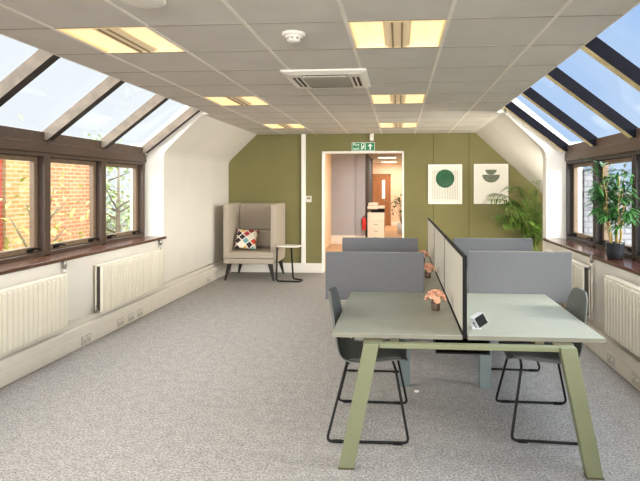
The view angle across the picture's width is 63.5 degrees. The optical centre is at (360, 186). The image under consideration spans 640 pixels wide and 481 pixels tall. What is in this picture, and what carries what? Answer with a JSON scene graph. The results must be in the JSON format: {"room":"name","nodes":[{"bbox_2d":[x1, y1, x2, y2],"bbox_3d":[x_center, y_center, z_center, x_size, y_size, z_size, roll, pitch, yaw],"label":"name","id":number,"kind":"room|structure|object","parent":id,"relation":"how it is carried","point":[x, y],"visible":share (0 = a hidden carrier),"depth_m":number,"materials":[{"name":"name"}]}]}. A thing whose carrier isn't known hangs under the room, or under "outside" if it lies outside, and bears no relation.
{"room":"open-plan office","nodes":[
{"label":"open-plan office","id":0,"kind":"room"},
{"bbox_2d":[0,105,256,357],"bbox_3d":[-2.867,0.207,3.504,1.008,2.925,12.170,0,0,4],"label":"wall","id":1,"kind":"structure","parent":0,"point":[187,173],"depth_m":7.25,"materials":[{"name":"paint"}]},
{"bbox_2d":[0,148,47,263],"bbox_3d":[-3.137,0.168,4.524,0.130,0.995,0.955,0,0,4],"label":"window","id":2,"kind":"structure","parent":1,"relation":"in","point":[38,161],"depth_m":4.91,"materials":[{"name":"brown wood"}]},
{"bbox_2d":[0,49,60,106],"bbox_3d":[-2.688,-0.847,4.013,0.911,0.790,0.086,0,0,4],"label":"trim","id":3,"kind":"structure","parent":1,"relation":"attached to","point":[40,60],"depth_m":3.97,"materials":[{"name":"wood"}]},
{"bbox_2d":[0,261,67,354],"bbox_3d":[-2.806,0.995,4.058,0.105,0.601,1.553,0,0,4],"label":"radiator","id":4,"kind":"object","parent":1,"relation":"attached to","point":[34,310],"visible":1,"depth_m":4.29,"materials":[{"name":"metal"}]},
{"bbox_2d":[0,274,67,293],"bbox_3d":[-2.798,0.811,4.051,0.075,0.016,1.434,0,0,4],"label":"grille","id":5,"kind":"object","parent":4,"relation":"attached to","point":[52,279],"depth_m":4.33,"materials":[{"name":"metal"}]},
{"bbox_2d":[0,125,145,161],"bbox_3d":[-3.275,-0.430,2.619,0.145,0.200,8.655,0,0,4],"label":"trim","id":6,"kind":"structure","parent":1,"relation":"attached to","point":[13,138],"depth_m":5.25,"materials":[{"name":"brown wood"}]},
{"bbox_2d":[47,153,103,254],"bbox_3d":[-3.067,0.168,5.477,0.130,0.995,0.955,0,0,4],"label":"window","id":7,"kind":"structure","parent":1,"relation":"in","point":[96,165],"depth_m":5.86,"materials":[{"name":"brown wood"}]},
{"bbox_2d":[0,236,165,274],"bbox_3d":[-3.164,0.678,2.621,0.465,0.033,8.675,0,0,4],"label":"windowsill","id":8,"kind":"structure","parent":1,"relation":"attached to","point":[12,267],"depth_m":5.05,"materials":[{"name":"brown wood"}]},
{"bbox_2d":[42,76,124,140],"bbox_3d":[-2.618,-0.847,4.965,0.911,0.790,0.086,0,0,4],"label":"trim","id":9,"kind":"structure","parent":1,"relation":"attached to","point":[110,84],"depth_m":4.93,"materials":[{"name":"brown wood"}]},
{"bbox_2d":[81,332,90,344],"bbox_3d":[-2.719,1.504,5.103,0.012,0.086,0.150,0,0,4],"label":"wall socket","id":10,"kind":"object","parent":1,"relation":"attached to","point":[86,338],"visible":1,"depth_m":5.10,"materials":[{"name":"white plastic"}]},
{"bbox_2d":[0,33,207,113],"bbox_3d":[-2.407,-1.111,2.242,0.130,0.287,9.320,0,0,4],"label":"trim","id":11,"kind":"structure","parent":1,"relation":"attached to","point":[0,33],"depth_m":4.21,"materials":[{"name":"paint"}]},
{"bbox_2d":[0,263,230,387],"bbox_3d":[-2.865,1.463,3.584,0.060,0.214,11.930,0,0,4],"label":"baseboard","id":12,"kind":"structure","parent":1,"relation":"attached to","point":[14,366],"depth_m":5.17,"materials":[{"name":"plastic"}]},
{"bbox_2d":[117,317,123,326],"bbox_3d":[-2.673,1.504,5.731,0.012,0.086,0.120,0,0,4],"label":"wall socket","id":13,"kind":"object","parent":1,"relation":"attached to","point":[120,322],"visible":1,"depth_m":5.72,"materials":[{"name":"white plastic"}]},
{"bbox_2d":[104,159,144,243],"bbox_3d":[-2.997,0.168,6.429,0.130,0.995,0.955,0,0,4],"label":"window","id":14,"kind":"structure","parent":1,"relation":"in","point":[138,230],"depth_m":6.81,"materials":[{"name":"brown wood"}]},
{"bbox_2d":[94,240,162,312],"bbox_3d":[-2.663,0.995,6.013,0.105,0.601,1.533,0,0,4],"label":"radiator","id":15,"kind":"object","parent":1,"relation":"attached to","point":[120,281],"visible":1,"depth_m":5.79,"materials":[{"name":"metal"}]},
{"bbox_2d":[95,249,162,266],"bbox_3d":[-2.656,0.811,5.991,0.075,0.016,1.384,0,0,4],"label":"grille","id":16,"kind":"object","parent":15,"relation":"attached to","point":[124,260],"depth_m":5.87,"materials":[{"name":"metal"}]},
{"bbox_2d":[128,312,133,321],"bbox_3d":[-2.657,1.504,5.951,0.012,0.086,0.120,0,0,4],"label":"wall socket","id":17,"kind":"object","parent":1,"relation":"attached to","point":[130,316],"visible":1,"depth_m":5.94,"materials":[{"name":"white plastic"}]},
{"bbox_2d":[99,94,168,147],"bbox_3d":[-2.548,-0.847,5.918,0.911,0.790,0.086,0,0,4],"label":"trim","id":18,"kind":"structure","parent":1,"relation":"attached to","point":[156,101],"depth_m":5.88,"materials":[{"name":"brown wood"}]},
{"bbox_2d":[137,308,142,317],"bbox_3d":[-2.642,1.504,6.160,0.012,0.086,0.120,0,0,4],"label":"wall socket","id":19,"kind":"object","parent":1,"relation":"attached to","point":[140,311],"visible":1,"depth_m":6.14,"materials":[{"name":"white plastic"}]},
{"bbox_2d":[68,258,223,323],"bbox_3d":[-2.881,1.292,3.581,0.028,0.028,11.920,0,0,4],"label":"pipe","id":20,"kind":"object","parent":1,"relation":"attached to","point":[88,314],"visible":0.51,"depth_m":7.09,"materials":[{"name":"white metal"}]},
{"bbox_2d":[142,107,199,152],"bbox_3d":[-2.478,-0.847,6.870,0.911,0.790,0.086,0,0,4],"label":"trim","id":21,"kind":"structure","parent":1,"relation":"attached to","point":[190,112],"depth_m":6.84,"materials":[{"name":"brown wood"}]},
{"bbox_2d":[0,226,639,480],"bbox_3d":[0.328,1.630,9.251,6.700,0.120,24.100,0,0,4],"label":"floor","id":22,"kind":"structure","parent":0,"point":[238,377],"depth_m":3.65,"materials":[{"name":"carpet"}]},
{"bbox_2d":[223,203,284,280],"bbox_3d":[-1.845,0.927,8.977,0.890,1.285,0.805,0,0,4],"label":"armchair","id":23,"kind":"object","parent":22,"relation":"on","point":[268,218],"visible":0.91,"depth_m":8.88,"materials":[{"name":"beige fabric"}]},
{"bbox_2d":[234,228,258,249],"bbox_3d":[-1.986,0.902,8.930,0.403,0.358,0.231,0,0,-4],"label":"cushion","id":24,"kind":"object","parent":23,"relation":"on","point":[247,239],"visible":1,"depth_m":8.87,"materials":[{"name":"fabric"}]},
{"bbox_2d":[223,252,273,258],"bbox_3d":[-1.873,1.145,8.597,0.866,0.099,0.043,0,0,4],"label":"seat cushion","id":25,"kind":"object","parent":23,"relation":"on","point":[226,255],"depth_m":8.58,"materials":[{"name":"beige fabric"}]},
{"bbox_2d":[256,230,270,246],"bbox_3d":[-1.827,0.920,9.228,0.712,0.300,0.099,0,0,4],"label":"cushion","id":26,"kind":"object","parent":23,"relation":"on","point":[264,236],"depth_m":9.17,"materials":[{"name":"beige fabric"}]},
{"bbox_2d":[276,244,302,281],"bbox_3d":[-1.187,1.273,8.613,0.440,0.600,0.300,0,0,4],"label":"side table","id":27,"kind":"object","parent":22,"relation":"on","point":[291,246],"visible":1,"depth_m":8.53,"materials":[{"name":"white laminate"}]},
{"bbox_2d":[327,286,408,445],"bbox_3d":[0.048,1.128,3.446,0.536,0.890,0.616,0,0,4],"label":"desk chair","id":28,"kind":"object","parent":22,"relation":"on","point":[349,350],"visible":0.79,"depth_m":3.36,"materials":[{"name":"plastic"}]},
{"bbox_2d":[345,338,398,372],"bbox_3d":[0.119,1.128,4.664,0.536,0.890,0.616,0,0,4],"label":"desk chair","id":29,"kind":"object","parent":22,"relation":"on","point":[349,370],"visible":0.05,"depth_m":4.36,"materials":[{"name":"black metal"}]},
{"bbox_2d":[367,202,384,237],"bbox_3d":[0.430,1.005,14.518,0.471,1.130,0.640,0,0,4],"label":"photocopier","id":30,"kind":"object","parent":22,"relation":"on","point":[376,217],"visible":0.89,"depth_m":14.27,"materials":[{"name":"plastic"}]},
{"bbox_2d":[388,193,401,233],"bbox_3d":[1.385,0.891,17.326,0.941,1.358,0.764,0,0,4],"label":"plant","id":31,"kind":"object","parent":22,"relation":"on","point":[399,225],"visible":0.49,"depth_m":17.30,"materials":[{"name":"green plant"}]},
{"bbox_2d":[332,256,605,479],"bbox_3d":[0.725,1.205,4.694,1.527,0.730,3.782,0,0,4],"label":"desk","id":32,"kind":"object","parent":22,"relation":"on","point":[537,319],"visible":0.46,"depth_m":3.06,"materials":[{"name":"laminate"}]},
{"bbox_2d":[326,251,423,299],"bbox_3d":[0.109,0.717,4.142,0.795,0.387,0.036,0,0,4],"label":"screen","id":33,"kind":"object","parent":32,"relation":"attached to","point":[348,272],"visible":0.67,"depth_m":4.14,"materials":[{"name":"grey fabric"}]},
{"bbox_2d":[342,237,417,251],"bbox_3d":[0.196,0.718,5.334,0.783,0.385,0.036,0,0,4],"label":"screen","id":34,"kind":"object","parent":32,"relation":"attached to","point":[349,244],"visible":0.43,"depth_m":5.33,"materials":[{"name":"grey fabric"}]},
{"bbox_2d":[418,250,428,262],"bbox_3d":[0.682,0.768,5.715,0.155,0.144,0.154,0,0,4],"label":"flower pot","id":35,"kind":"object","parent":32,"relation":"on","point":[426,253],"visible":0.51,"depth_m":5.69,"materials":[{"name":"pink plant"}]},
{"bbox_2d":[424,263,434,277],"bbox_3d":[0.618,0.771,4.767,0.148,0.138,0.147,0,0,4],"label":"flower pot","id":36,"kind":"object","parent":32,"relation":"on","point":[427,266],"visible":0.82,"depth_m":4.74,"materials":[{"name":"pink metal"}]},
{"bbox_2d":[428,218,435,264],"bbox_3d":[0.807,0.625,5.889,0.024,0.470,1.193,0,0,4],"label":"divider panel","id":37,"kind":"object","parent":32,"relation":"attached to","point":[431,223],"visible":0.58,"depth_m":5.77,"materials":[{"name":"fabric"}]},
{"bbox_2d":[424,289,446,310],"bbox_3d":[0.508,0.768,3.511,0.155,0.144,0.154,0,0,4],"label":"flower pot","id":38,"kind":"object","parent":32,"relation":"on","point":[436,294],"visible":1,"depth_m":3.48,"materials":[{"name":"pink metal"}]},
{"bbox_2d":[434,225,446,290],"bbox_3d":[0.720,0.625,4.697,0.024,0.470,1.193,0,0,4],"label":"divider panel","id":39,"kind":"object","parent":32,"relation":"attached to","point":[439,235],"visible":0.64,"depth_m":4.63,"materials":[{"name":"fabric"}]},
{"bbox_2d":[444,236,466,338],"bbox_3d":[0.633,0.625,3.511,0.024,0.470,1.182,0,0,4],"label":"divider panel","id":40,"kind":"object","parent":32,"relation":"attached to","point":[455,260],"visible":0.95,"depth_m":3.27,"materials":[{"name":"fabric"}]},
{"bbox_2d":[433,339,489,354],"bbox_3d":[0.723,0.953,4.660,0.320,0.085,3.200,0,0,4],"label":"cable tray","id":41,"kind":"object","parent":32,"relation":"on","point":[438,351],"depth_m":3.11,"materials":[{"name":"black plastic"}]},
{"bbox_2d":[469,312,487,328],"bbox_3d":[0.698,0.791,3.056,0.093,0.099,0.081,0,0,-18],"label":"desk clock","id":42,"kind":"object","parent":32,"relation":"on","point":[478,319],"visible":1,"depth_m":3.03,"materials":[{"name":"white plastic"}]},
{"bbox_2d":[453,238,532,254],"bbox_3d":[1.343,0.716,5.250,0.794,0.389,0.036,0,0,4],"label":"screen","id":43,"kind":"object","parent":32,"relation":"attached to","point":[465,245],"visible":0.39,"depth_m":5.24,"materials":[{"name":"grey fabric"}]},
{"bbox_2d":[467,251,571,302],"bbox_3d":[1.248,0.709,4.058,0.805,0.403,0.036,0,0,4],"label":"screen","id":44,"kind":"object","parent":32,"relation":"attached to","point":[549,273],"visible":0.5,"depth_m":4.05,"materials":[{"name":"grey fabric"}]},
{"bbox_2d":[482,180,542,250],"bbox_3d":[2.612,0.727,8.336,1.248,1.687,1.061,0,0,23],"label":"potted palm","id":45,"kind":"object","parent":22,"relation":"on","point":[536,230],"visible":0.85,"depth_m":8.24,"materials":[{"name":"plant"}]},
{"bbox_2d":[491,361,539,371],"bbox_3d":[1.310,1.128,4.697,0.536,0.890,0.616,0,0,4],"label":"desk chair","id":46,"kind":"object","parent":22,"relation":"on","point":[538,364],"visible":0.02,"depth_m":4.39,"materials":[{"name":"black metal"}]},
{"bbox_2d":[495,287,595,444],"bbox_3d":[1.218,1.128,3.440,0.536,0.890,0.616,0,0,5],"label":"desk chair","id":47,"kind":"object","parent":22,"relation":"on","point":[577,301],"visible":0.52,"depth_m":3.38,"materials":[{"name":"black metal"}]},
{"bbox_2d":[0,0,639,134],"bbox_3d":[-0.375,-0.969,3.422,3.974,0.006,11.970,0,0,4],"label":"ceiling","id":48,"kind":"structure","parent":0,"point":[489,52],"depth_m":3.71,"materials":[{"name":"tile"}]},
{"bbox_2d":[57,27,184,52],"bbox_3d":[-1.563,-1.012,3.424,0.576,0.099,0.576,0,0,4],"label":"ceiling light","id":49,"kind":"object","parent":48,"relation":"attached to","point":[114,39],"visible":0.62,"depth_m":3.48,"materials":[{"name":"plastic"}]},
{"bbox_2d":[121,0,165,8],"bbox_3d":[-1.120,-0.955,2.639,0.230,0.024,0.230,0,0,4],"label":"wireless access point","id":50,"kind":"object","parent":48,"relation":"attached to","point":[147,4],"visible":1,"depth_m":2.65,"materials":[{"name":"white plastic"}]},
{"bbox_2d":[205,96,268,105],"bbox_3d":[-1.388,-1.012,5.817,0.576,0.099,0.576,0,0,4],"label":"ceiling light","id":51,"kind":"object","parent":48,"relation":"attached to","point":[253,100],"visible":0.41,"depth_m":5.95,"materials":[{"name":"yellow plastic"}]},
{"bbox_2d":[263,124,304,128],"bbox_3d":[-1.212,-1.012,8.211,0.576,0.099,0.576,0,0,4],"label":"ceiling light","id":52,"kind":"object","parent":48,"relation":"attached to","point":[286,126],"visible":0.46,"depth_m":8.39,"materials":[{"name":"plastic"}]},
{"bbox_2d":[282,30,305,42],"bbox_3d":[-0.424,-0.939,3.240,0.150,0.057,0.150,0,0,4],"label":"smoke detector","id":53,"kind":"object","parent":48,"relation":"attached to","point":[292,36],"visible":1,"depth_m":3.20,"materials":[{"name":"white plastic"}]},
{"bbox_2d":[280,68,370,88],"bbox_3d":[-0.286,-0.945,4.573,0.710,0.044,0.710,0,0,4],"label":"air conditioner","id":54,"kind":"object","parent":48,"relation":"attached to","point":[353,77],"visible":1,"depth_m":4.39,"materials":[{"name":"white plastic"}]},
{"bbox_2d":[293,78,306,86],"bbox_3d":[-0.540,-0.931,4.592,0.060,0.003,0.380,0,0,4],"label":"outlet","id":55,"kind":"object","parent":54,"relation":"attached to","point":[300,82],"depth_m":4.58,"materials":[{"name":"white plastic"}]},
{"bbox_2d":[302,75,347,76],"bbox_3d":[-0.304,-0.931,4.319,0.380,0.003,0.060,0,0,4],"label":"outlet","id":56,"kind":"object","parent":54,"relation":"attached to","point":[302,75],"depth_m":4.31,"materials":[{"name":"white plastic"}]},
{"bbox_2d":[303,77,352,86],"bbox_3d":[-0.286,-0.929,4.573,0.400,0.007,0.400,0,0,4],"label":"grille","id":57,"kind":"object","parent":54,"relation":"attached to","point":[308,81],"depth_m":4.52,"materials":[{"name":"grey plastic"}]},
{"bbox_2d":[312,87,352,88],"bbox_3d":[-0.267,-0.931,4.827,0.380,0.003,0.060,0,0,4],"label":"outlet","id":58,"kind":"object","parent":54,"relation":"attached to","point":[312,87],"depth_m":4.81,"materials":[{"name":"white plastic"}]},
{"bbox_2d":[352,77,361,85],"bbox_3d":[-0.032,-0.931,4.554,0.060,0.003,0.380,0,0,4],"label":"outlet","id":59,"kind":"object","parent":54,"relation":"attached to","point":[356,81],"depth_m":4.54,"materials":[{"name":"white plastic"}]},
{"bbox_2d":[348,20,446,47],"bbox_3d":[0.232,-1.012,3.292,0.576,0.099,0.576,0,0,4],"label":"ceiling light","id":60,"kind":"object","parent":48,"relation":"attached to","point":[411,33],"visible":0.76,"depth_m":3.36,"materials":[{"name":"plastic"}]},
{"bbox_2d":[371,94,424,103],"bbox_3d":[0.407,-1.012,5.685,0.576,0.099,0.576,0,0,4],"label":"ceiling light","id":61,"kind":"object","parent":48,"relation":"attached to","point":[406,98],"visible":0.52,"depth_m":5.83,"materials":[{"name":"yellow plastic"}]},
{"bbox_2d":[379,123,416,127],"bbox_3d":[0.583,-1.012,8.079,0.576,0.099,0.576,0,0,4],"label":"ceiling light","id":62,"kind":"object","parent":48,"relation":"attached to","point":[396,125],"visible":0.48,"depth_m":8.27,"materials":[{"name":"plastic"}]},
{"bbox_2d":[325,154,330,248],"bbox_3d":[-0.935,0.295,13.961,0.190,2.550,8.689,0,0,4],"label":"wall","id":63,"kind":"structure","parent":0,"point":[327,156],"depth_m":13.47,"materials":[{"name":"beige paint"}]},
{"bbox_2d":[331,154,372,236],"bbox_3d":[-0.203,0.295,16.198,0.941,2.550,4.120,0,0,4],"label":"wall","id":64,"kind":"structure","parent":0,"point":[351,174],"depth_m":14.22,"materials":[{"name":"white paint"}]},
{"bbox_2d":[331,235,364,243],"bbox_3d":[-0.348,1.452,14.199,0.944,0.235,0.030,0,0,4],"label":"baseboard","id":65,"kind":"structure","parent":64,"relation":"attached to","point":[335,239],"depth_m":14.20,"materials":[{"name":"white laminate"}]},
{"bbox_2d":[361,216,365,229],"bbox_3d":[0.074,0.978,14.045,0.130,0.385,0.135,0,0,4],"label":"fire extinguisher","id":66,"kind":"object","parent":64,"relation":"attached to","point":[363,221],"visible":1,"depth_m":13.99,"materials":[{"name":"red metal"}]},
{"bbox_2d":[368,154,401,162],"bbox_3d":[0.630,-1.030,15.401,3.400,0.100,11.789,0,0,4],"label":"ceiling","id":67,"kind":"structure","parent":0,"point":[374,157],"depth_m":17.71,"materials":[{"name":"tile"}]},
{"bbox_2d":[381,161,396,162],"bbox_3d":[1.086,-0.968,19.974,0.620,0.023,0.620,0,0,4],"label":"recessed light","id":68,"kind":"object","parent":67,"relation":"in","point":[381,161],"visible":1,"depth_m":19.89,"materials":[{"name":"white plastic"}]},
{"bbox_2d":[229,133,542,262],"bbox_3d":[0.406,0.212,9.424,6.670,2.915,0.164,0,0,4],"label":"wall","id":69,"kind":"structure","parent":0,"point":[267,169],"depth_m":9.32,"materials":[{"name":"green paint"}]},
{"bbox_2d":[231,263,321,272],"bbox_3d":[-1.587,1.482,9.483,1.745,0.175,0.018,0,0,4],"label":"baseboard","id":70,"kind":"structure","parent":69,"relation":"attached to","point":[297,267],"depth_m":9.46,"materials":[{"name":"white paint"}]},
{"bbox_2d":[301,134,305,263],"bbox_3d":[-1.051,0.215,9.427,0.078,2.370,0.050,0,0,4],"label":"trim","id":71,"kind":"structure","parent":69,"relation":"attached to","point":[303,136],"depth_m":9.40,"materials":[{"name":"white paint"}]},
{"bbox_2d":[306,196,311,201],"bbox_3d":[-0.955,0.220,9.429,0.100,0.116,0.033,0,0,4],"label":"thermostat","id":72,"kind":"object","parent":69,"relation":"attached to","point":[308,198],"visible":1,"depth_m":9.42,"materials":[{"name":"white plastic"}]},
{"bbox_2d":[322,151,403,272],"bbox_3d":[0.036,0.459,9.453,1.497,2.222,0.200,0,0,4],"label":"doorway","id":73,"kind":"structure","parent":69,"relation":"in","point":[323,152],"depth_m":9.41,"materials":[{"name":"white wood"}]},
{"bbox_2d":[352,142,374,150],"bbox_3d":[0.043,-0.732,9.359,0.416,0.152,0.022,0,0,4],"label":"exit sign","id":74,"kind":"object","parent":69,"relation":"attached to","point":[364,146],"visible":1,"depth_m":9.35,"materials":[{"name":"green plastic"}]},
{"bbox_2d":[370,133,373,140],"bbox_3d":[0.194,-0.901,9.325,0.074,0.133,0.072,0,0,4],"label":"sensor","id":75,"kind":"object","parent":69,"relation":"attached to","point":[371,134],"visible":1,"depth_m":9.30,"materials":[{"name":"white plastic"}]},
{"bbox_2d":[428,164,461,203],"bbox_3d":[1.509,-0.051,9.248,0.606,0.711,0.030,0,0,4],"label":"framed print","id":76,"kind":"object","parent":69,"relation":"attached to","point":[444,180],"visible":1,"depth_m":9.24,"materials":[{"name":"paper"}]},
{"bbox_2d":[474,164,507,203],"bbox_3d":[2.319,-0.054,9.189,0.604,0.715,0.030,0,0,4],"label":"framed print","id":77,"kind":"object","parent":69,"relation":"attached to","point":[489,179],"visible":0.8,"depth_m":9.19,"materials":[{"name":"paper"}]},
{"bbox_2d":[373,163,401,225],"bbox_3d":[0.922,0.295,21.089,2.850,2.550,0.200,0,0,4],"label":"wall","id":78,"kind":"structure","parent":0,"point":[395,169],"depth_m":20.96,"materials":[{"name":"beige paint"}]},
{"bbox_2d":[373,174,390,225],"bbox_3d":[0.756,0.520,20.944,0.900,2.100,0.111,0,0,4],"label":"door","id":79,"kind":"structure","parent":78,"relation":"in","point":[381,184],"depth_m":20.94,"materials":[{"name":"brown wood"}]},
{"bbox_2d":[476,98,639,357],"bbox_3d":[2.460,0.458,3.203,1.713,3.425,12.350,0,0,4],"label":"wall","id":80,"kind":"structure","parent":0,"point":[554,163],"depth_m":6.67,"materials":[{"name":"paint"}]},
{"bbox_2d":[504,101,568,151],"bbox_3d":[2.218,-0.847,6.655,0.911,0.790,0.086,0,0,4],"label":"trim","id":81,"kind":"structure","parent":80,"relation":"attached to","point":[511,107],"depth_m":6.61,"materials":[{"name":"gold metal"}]},
{"bbox_2d":[521,87,597,145],"bbox_3d":[2.148,-0.847,5.703,0.911,0.790,0.086,0,0,4],"label":"trim","id":82,"kind":"structure","parent":80,"relation":"attached to","point":[530,94],"depth_m":5.66,"materials":[{"name":"brown wood"}]},
{"bbox_2d":[495,1,639,112],"bbox_3d":[1.479,-1.111,2.022,0.141,0.287,9.450,0,0,4],"label":"trim","id":83,"kind":"structure","parent":80,"relation":"attached to","point":[502,110],"depth_m":3.73,"materials":[{"name":"paint"}]},
{"bbox_2d":[544,249,593,318],"bbox_3d":[2.271,0.975,5.718,0.105,0.621,1.473,0,0,4],"label":"radiator","id":84,"kind":"object","parent":80,"relation":"attached to","point":[580,271],"visible":0.23,"depth_m":5.06,"materials":[{"name":"metal"}]},
{"bbox_2d":[544,249,589,266],"bbox_3d":[2.263,0.781,5.725,0.075,0.016,1.354,0,0,4],"label":"grille","id":85,"kind":"object","parent":84,"relation":"attached to","point":[575,263],"depth_m":5.27,"materials":[{"name":"metal"}]},
{"bbox_2d":[566,157,594,246],"bbox_3d":[2.667,0.168,6.144,0.130,0.995,0.955,0,0,4],"label":"window","id":86,"kind":"structure","parent":80,"relation":"in","point":[572,233],"depth_m":6.53,"materials":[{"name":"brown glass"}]},
{"bbox_2d":[543,238,639,275],"bbox_3d":[2.276,0.678,2.352,0.465,0.033,8.675,0,0,4],"label":"window sill","id":87,"kind":"structure","parent":80,"relation":"attached to","point":[627,264],"depth_m":5.13,"materials":[{"name":"brown wood"}]},
{"bbox_2d":[580,159,639,259],"bbox_3d":[2.267,0.199,4.753,0.483,0.927,0.652,0,0,4],"label":"bamboo","id":88,"kind":"object","parent":87,"relation":"on","point":[615,250],"visible":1,"depth_m":4.71,"materials":[{"name":"plant"}]},
{"bbox_2d":[545,67,637,137],"bbox_3d":[2.078,-0.847,4.751,0.911,0.790,0.086,0,0,4],"label":"trim","id":89,"kind":"structure","parent":80,"relation":"attached to","point":[557,76],"depth_m":4.71,"materials":[{"name":"brown wood"}]},
{"bbox_2d":[557,303,639,390],"bbox_3d":[2.020,1.463,1.972,0.060,0.214,9.430,0,0,4],"label":"baseboard","id":90,"kind":"structure","parent":80,"relation":"attached to","point":[626,362],"depth_m":4.35,"materials":[{"name":"plastic"}]},
{"bbox_2d":[565,128,639,160],"bbox_3d":[2.385,-0.430,2.334,0.145,0.200,8.655,0,0,4],"label":"trim","id":91,"kind":"structure","parent":80,"relation":"attached to","point":[617,143],"depth_m":5.34,"materials":[{"name":"brown wood"}]},
{"bbox_2d":[581,36,639,91],"bbox_3d":[2.008,-0.847,3.798,0.911,0.790,0.086,0,0,4],"label":"trim","id":92,"kind":"structure","parent":80,"relation":"attached to","point":[596,48],"depth_m":3.77,"materials":[{"name":"gold metal"}]},
{"bbox_2d":[607,353,614,367],"bbox_3d":[2.169,1.504,4.473,0.012,0.086,0.150,0,0,4],"label":"wall socket","id":93,"kind":"object","parent":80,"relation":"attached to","point":[610,359],"visible":1,"depth_m":4.45,"materials":[{"name":"white plastic"}]},
{"bbox_2d":[594,151,633,258],"bbox_3d":[2.597,0.168,5.191,0.130,0.995,0.955,0,0,4],"label":"window","id":94,"kind":"structure","parent":80,"relation":"in","point":[600,236],"depth_m":5.52,"materials":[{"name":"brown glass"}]},
{"bbox_2d":[604,275,639,356],"bbox_3d":[2.130,0.975,3.808,0.105,0.621,1.543,0,0,4],"label":"radiator","id":95,"kind":"object","parent":80,"relation":"attached to","point":[621,297],"visible":1,"depth_m":4.14,"materials":[{"name":"metal"}]},
{"bbox_2d":[604,275,639,291],"bbox_3d":[2.123,0.781,3.815,0.075,0.016,1.424,0,0,4],"label":"grille","id":96,"kind":"object","parent":95,"relation":"attached to","point":[619,282],"depth_m":4.18,"materials":[{"name":"metal"}]},
{"bbox_2d":[632,372,639,388],"bbox_3d":[2.134,1.504,3.994,0.012,0.086,0.150,0,0,4],"label":"wall socket","id":97,"kind":"object","parent":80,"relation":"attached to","point":[635,379],"visible":1,"depth_m":3.99,"materials":[{"name":"white plastic"}]},
{"bbox_2d":[634,150,639,260],"bbox_3d":[2.527,0.168,4.239,0.130,0.995,0.955,0,0,4],"label":"window","id":98,"kind":"structure","parent":80,"relation":"in","point":[636,153],"depth_m":4.68,"materials":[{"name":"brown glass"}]},
{"bbox_2d":[605,241,624,259],"bbox_3d":[2.338,0.586,4.742,0.168,0.152,0.168,0,0,4],"label":"pot","id":99,"kind":"object","parent":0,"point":[615,250],"depth_m":4.68,"materials":[{"name":"grey ceramic"}]},
{"label":"outside","id":100,"kind":"structure","parent":0,"visible":0},
{"bbox_2d":[107,215,129,232],"bbox_3d":[1.465,4.720,19.946,120.000,0.300,120.000,0,0,4],"label":"ground","id":101,"kind":"structure","parent":100,"point":[125,223],"depth_m":62.76,"materials":[{"name":"white"}]},
{"bbox_2d":[0,159,1,250],"bbox_3d":[-7.630,1.930,5.604,3.020,5.280,6.100,0,0,4],"label":"brick building","id":102,"kind":"structure","parent":101,"relation":"on","point":[0,159],"depth_m":8.48,"materials":[{"name":"brick"}]},
{"bbox_2d":[2,159,28,250],"bbox_3d":[-7.359,1.930,9.154,3.040,5.280,0.980,0,0,4],"label":"brick building","id":103,"kind":"structure","parent":101,"relation":"on","point":[11,175],"depth_m":8.76,"materials":[{"name":"orange brick"},{"name":"felt"}]},
{"bbox_2d":[0,115,110,250],"bbox_3d":[-4.620,1.781,7.316,1.857,5.582,1.535,0,0,-21],"label":"tree","id":104,"kind":"object","parent":101,"relation":"on","point":[53,231],"visible":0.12,"depth_m":7.37,"materials":[{"name":"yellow plant"}]},
{"bbox_2d":[51,163,88,241],"bbox_3d":[-7.251,1.920,10.494,3.060,5.300,1.670,0,0,4],"label":"brick building","id":105,"kind":"structure","parent":101,"relation":"on","point":[73,176],"depth_m":10.22,"materials":[{"name":"brick"}]},
{"bbox_2d":[84,129,129,230],"bbox_3d":[-9.290,1.298,18.180,5.291,6.550,4.973,0,0,-42],"label":"tree","id":106,"kind":"object","parent":101,"relation":"on","point":[125,171],"visible":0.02,"depth_m":18.26,"materials":[{"name":"green plant"}]},
{"bbox_2d":[106,167,129,233],"bbox_3d":[-6.671,1.823,14.002,4.572,5.503,3.551,0,0,4],"label":"tree","id":107,"kind":"object","parent":101,"relation":"on","point":[119,201],"visible":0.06,"depth_m":13.92,"materials":[{"name":"green plant"}]},
{"bbox_2d":[586,162,631,195],"bbox_3d":[5.747,1.810,12.143,2.729,5.526,2.080,0,0,-36],"label":"tree","id":108,"kind":"object","parent":101,"relation":"on","point":[624,165],"visible":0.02,"depth_m":11.94,"materials":[{"name":"green plant"}]},
{"bbox_2d":[616,192,631,207],"bbox_3d":[9.357,2.380,18.865,3.160,4.380,21.040,0,0,4],"label":"brick building","id":109,"kind":"structure","parent":101,"relation":"on","point":[630,205],"depth_m":14.36,"materials":[{"name":"brick"}]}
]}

